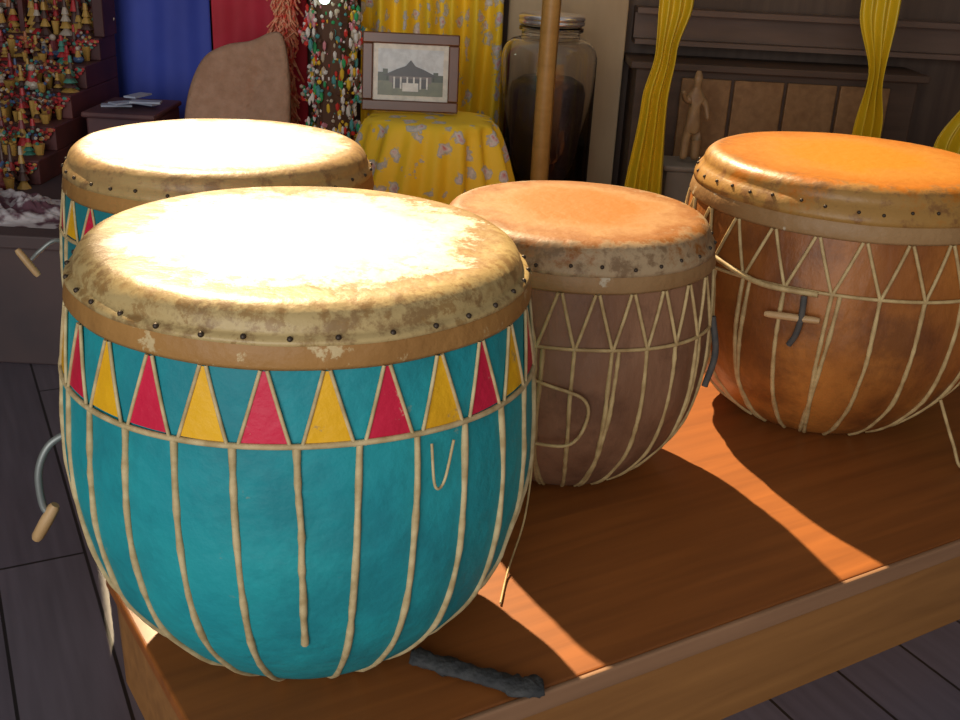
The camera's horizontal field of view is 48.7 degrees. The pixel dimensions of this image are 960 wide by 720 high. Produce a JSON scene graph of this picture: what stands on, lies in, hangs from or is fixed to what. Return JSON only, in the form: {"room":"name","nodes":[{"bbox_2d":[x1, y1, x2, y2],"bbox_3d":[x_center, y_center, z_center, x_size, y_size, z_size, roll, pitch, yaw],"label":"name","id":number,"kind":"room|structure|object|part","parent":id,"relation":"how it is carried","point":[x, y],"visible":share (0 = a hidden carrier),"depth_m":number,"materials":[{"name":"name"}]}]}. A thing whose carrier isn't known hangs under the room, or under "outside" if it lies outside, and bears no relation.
{"room":"curio shop","nodes":[
{"label":"curio shop","id":0,"kind":"room"},
{"bbox_2d":[184,32,290,122],"bbox_3d":[-0.662,-0.640,2.876,0.290,0.478,0.140,3,22,0],"label":"upholstered backrest","id":1,"kind":"object","parent":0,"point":[250,80],"visible":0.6,"depth_m":2.85,"materials":[{"name":"beige fabric"}]},
{"bbox_2d":[0,362,959,719],"bbox_3d":[0.217,0.644,1.030,4.900,0.050,5.420,3,22,0],"label":"floor","id":2,"kind":"structure","parent":0,"point":[61,653],"depth_m":1.51,"materials":[{"name":"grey wood"}]},
{"bbox_2d":[0,173,62,364],"bbox_3d":[-1.508,-0.355,2.765,1.290,0.300,1.080,3,22,0],"label":"plinth","id":3,"kind":"object","parent":2,"relation":"on","point":[30,305],"visible":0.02,"depth_m":2.29,"materials":[{"name":"grey wood"}]},
{"bbox_2d":[0,188,60,228],"bbox_3d":[-1.142,-0.370,2.361,0.480,0.072,0.240,3,22,0],"label":"crumpled cloth","id":4,"kind":"object","parent":3,"relation":"on","point":[17,208],"visible":0.8,"depth_m":2.33,"materials":[{"name":"white fabric"}]},
{"bbox_2d":[0,0,119,189],"bbox_3d":[-1.493,-1.045,2.640,0.908,1.070,0.744,3,22,0],"label":"display","id":5,"kind":"object","parent":2,"relation":"on","point":[58,61],"visible":0.98,"depth_m":2.85,"materials":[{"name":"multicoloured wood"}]},
{"bbox_2d":[81,97,181,134],"bbox_3d":[-0.951,-0.629,2.921,0.195,0.140,0.260,3,22,0],"label":"table","id":6,"kind":"object","parent":2,"relation":"on","point":[99,118],"visible":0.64,"depth_m":2.80,"materials":[{"name":"brown wood"}]},
{"bbox_2d":[101,92,162,106],"bbox_3d":[-0.936,-0.694,2.856,0.146,0.028,0.147,-14,28,-35],"label":"folded papers","id":7,"kind":"object","parent":6,"relation":"on","point":[123,103],"visible":1,"depth_m":2.85,"materials":[{"name":"grey paper"}]},
{"bbox_2d":[298,0,368,140],"bbox_3d":[-0.399,-0.883,2.890,0.181,0.977,0.164,-12,27,-32],"label":"garland","id":8,"kind":"object","parent":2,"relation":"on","point":[334,51],"visible":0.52,"depth_m":2.88,"materials":[{"name":"multicoloured"}]},
{"bbox_3d":[-0.406,-0.956,2.763,0.030,0.055,0.030,3,23,0],"label":"light bulb","id":9,"kind":"part","parent":8,"relation":"part of","materials":[{"name":"white glass"}]},
{"bbox_2d":[355,110,514,204],"bbox_3d":[-0.125,-0.444,2.658,0.515,0.331,0.430,3,22,0],"label":"tablecloth","id":10,"kind":"object","parent":2,"relation":"on","point":[439,157],"visible":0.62,"depth_m":2.50,"materials":[{"name":"yellow fabric"}]},
{"bbox_2d":[362,31,459,113],"bbox_3d":[-0.169,-0.701,2.587,0.235,0.185,0.048,2,23,-3],"label":"framed photo","id":11,"kind":"object","parent":10,"relation":"on","point":[405,72],"visible":1,"depth_m":2.58,"materials":[{"name":"brown wood"}]},
{"bbox_2d":[106,374,959,719],"bbox_3d":[0.829,0.072,2.197,3.383,0.171,2.522,3,22,0],"label":"wooden platform","id":12,"kind":"object","parent":2,"relation":"on","point":[749,561],"visible":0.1,"depth_m":1.42,"materials":[{"name":"brown wood"}]},
{"bbox_2d":[15,119,373,287],"bbox_3d":[-0.409,-0.129,1.712,0.493,0.454,0.493,19,27,34],"label":"drum","id":13,"kind":"object","parent":12,"relation":"on","point":[106,173],"visible":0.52,"depth_m":1.53,"materials":[{"name":"beige leather"}]},
{"bbox_3d":[-0.404,-0.224,1.673,0.487,0.011,0.487,3,23,0],"label":"ring cord","id":14,"kind":"part","parent":13,"relation":"part of","materials":[{"name":"beige fabric"}]},
{"bbox_2d":[32,186,536,681],"bbox_3d":[-0.195,0.084,1.193,0.510,0.478,0.511,15,25,27],"label":"drum","id":15,"kind":"object","parent":12,"relation":"on","point":[297,435],"visible":1,"depth_m":0.98,"materials":[{"name":"teal paint"}]},
{"bbox_3d":[-0.189,-0.018,1.151,0.502,0.011,0.502,3,23,0],"label":"ring cord","id":16,"kind":"part","parent":15,"relation":"part of","materials":[{"name":"beige fabric"}]},
{"bbox_2d":[409,646,544,697],"bbox_3d":[-0.004,0.350,1.181,0.160,0.016,0.044,9,23,15],"label":"strap","id":17,"kind":"object","parent":12,"relation":"on","point":[516,686],"visible":1,"depth_m":1.17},
{"bbox_2d":[498,11,596,181],"bbox_3d":[0.178,-0.661,2.894,0.256,0.589,0.256,3,22,0],"label":"glass jar","id":18,"kind":"object","parent":12,"relation":"on","point":[576,66],"visible":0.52,"depth_m":2.78,"materials":[{"name":"brown"}]},
{"bbox_3d":[0.191,-0.910,2.791,0.176,0.051,0.176,3,23,0],"label":"lid","id":19,"kind":"part","parent":18,"relation":"part of","materials":[{"name":"silver metal"}]},
{"bbox_2d":[449,180,718,603],"bbox_3d":[0.154,-0.007,1.549,0.428,0.409,0.580,-4,23,-16],"label":"drum","id":20,"kind":"object","parent":12,"relation":"on","point":[623,279],"visible":0.67,"depth_m":1.44,"materials":[{"name":"brown wood"}]},
{"bbox_3d":[0.136,-0.091,1.594,0.428,0.010,0.428,3,23,0],"label":"ring cord","id":21,"kind":"part","parent":20,"relation":"part of","materials":[{"name":"beige fabric"}]},
{"bbox_3d":[1.146,0.187,1.772,3.197,0.027,0.008,-10,26,-29],"label":"edge trim","id":22,"kind":"part","parent":12,"relation":"part of","materials":[{"name":"brown wood"}]},
{"bbox_2d":[685,131,959,467],"bbox_3d":[0.611,-0.131,1.843,0.557,0.456,0.540,3,22,0],"label":"drum","id":23,"kind":"object","parent":12,"relation":"on","point":[837,267],"visible":0.88,"depth_m":1.62,"materials":[{"name":"brown wood"}]},
{"bbox_3d":[0.405,-0.166,1.683,0.054,0.054,0.309,-12,27,-31],"label":"lashing cord","id":24,"kind":"part","parent":23,"relation":"part of","materials":[{"name":"beige fabric"}]},
{"bbox_3d":[0.611,-0.188,1.819,0.540,0.011,0.540,3,23,0],"label":"ring cord","id":25,"kind":"part","parent":23,"relation":"part of","materials":[{"name":"beige fabric"}]},
{"bbox_3d":[0.809,0.119,1.717,0.148,0.113,0.047,-2,23,-13],"label":"loose cord","id":26,"kind":"part","parent":23,"relation":"part of","materials":[{"name":"beige fabric"}]},
{"bbox_2d":[662,155,701,202],"bbox_3d":[0.562,-0.452,2.945,0.145,0.200,0.150,3,22,0],"label":"stone block","id":27,"kind":"object","parent":2,"relation":"on","point":[678,173],"visible":0.24,"depth_m":2.87,"materials":[{"name":"grey stone"}]},
{"bbox_2d":[679,70,709,159],"bbox_3d":[0.574,-0.656,2.850,0.084,0.238,0.044,3,22,0],"label":"figurine","id":28,"kind":"object","parent":27,"relation":"on","point":[695,98],"visible":1,"depth_m":2.84,"materials":[{"name":"brown wood"}]},
{"bbox_2d":[530,0,561,180],"bbox_3d":[0.168,-0.759,2.605,0.049,0.990,0.046,3,23,0],"label":"wooden pole","id":29,"kind":"object","parent":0,"point":[551,9],"depth_m":2.62,"materials":[{"name":"brown wood"}]},
{"bbox_2d":[209,0,959,185],"bbox_3d":[0.376,-2.404,2.623,4.900,4.370,0.100,3,22,0],"label":"wall","id":30,"kind":"structure","parent":0,"point":[937,102],"depth_m":3.18,"materials":[{"name":"brown wood"}]},
{"bbox_2d":[114,0,211,118],"bbox_3d":[-0.942,-1.149,3.064,0.311,1.237,0.018,3,22,0],"label":"curtain","id":31,"kind":"object","parent":30,"relation":"attached to","point":[160,45],"visible":0.46,"depth_m":3.15,"materials":[{"name":"fabric"}]},
{"bbox_2d":[211,0,307,124],"bbox_3d":[-0.642,-1.134,3.064,0.281,1.237,0.018,3,22,0],"label":"curtain","id":32,"kind":"object","parent":30,"relation":"hanging from","point":[233,21],"visible":0.16,"depth_m":3.12,"materials":[{"name":"fabric"}]},
{"bbox_2d":[266,0,304,123],"bbox_3d":[-0.545,-1.071,2.940,0.112,1.240,0.056,3,22,0],"label":"tinsel garland","id":33,"kind":"object","parent":30,"relation":"hanging from","point":[285,18],"visible":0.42,"depth_m":2.99},
{"bbox_2d":[360,0,503,125],"bbox_3d":[-0.131,-1.062,2.963,0.412,1.242,0.064,3,22,0],"label":"floral curtain","id":34,"kind":"object","parent":30,"relation":"hanging from","point":[478,24],"visible":0.27,"depth_m":3.02,"materials":[{"name":"yellow fabric"}]},
{"bbox_2d":[507,0,628,184],"bbox_3d":[0.260,-1.089,3.071,0.345,1.250,0.078,3,22,0],"label":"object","id":35,"kind":"structure","parent":30,"relation":"attached to","point":[605,27],"depth_m":3.11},
{"bbox_2d":[631,5,959,60],"bbox_3d":[1.201,-0.943,3.099,1.500,0.100,0.095,3,22,0],"label":"wall shelf","id":36,"kind":"object","parent":30,"relation":"attached to","point":[712,28],"visible":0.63,"depth_m":3.10,"materials":[{"name":"brown wood"}]},
{"bbox_2d":[617,52,930,186],"bbox_3d":[0.835,-0.654,3.153,0.840,0.440,0.220,3,23,0],"label":"base cabinet","id":37,"kind":"object","parent":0,"point":[742,95],"depth_m":3.02,"materials":[{"name":"brown wood"}]},
{"bbox_3d":[1.041,-1.228,2.446,1.450,0.016,0.016,3,23,0],"label":"curtain rod","id":38,"kind":"object","parent":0,"visible":0},
{"bbox_2d":[624,0,693,194],"bbox_3d":[0.500,-0.773,2.647,0.222,0.992,0.034,3,22,0],"label":"curtain","id":39,"kind":"object","parent":38,"relation":"hanging from","point":[645,168],"visible":0.77,"depth_m":2.70,"materials":[{"name":"fabric"}]},
{"bbox_2d":[852,0,901,137],"bbox_3d":[0.955,-0.750,2.647,0.212,0.992,0.033,3,22,0],"label":"curtain","id":40,"kind":"object","parent":38,"relation":"hanging from","point":[878,18],"visible":0.59,"depth_m":2.64,"materials":[{"name":"fabric"}]},
{"bbox_2d":[933,110,959,153],"bbox_3d":[1.349,-0.729,2.647,0.402,0.992,0.034,3,22,0],"label":"curtain","id":41,"kind":"object","parent":38,"relation":"hanging from","point":[948,139],"visible":0.15,"depth_m":2.71,"materials":[{"name":"fabric"}]}
]}

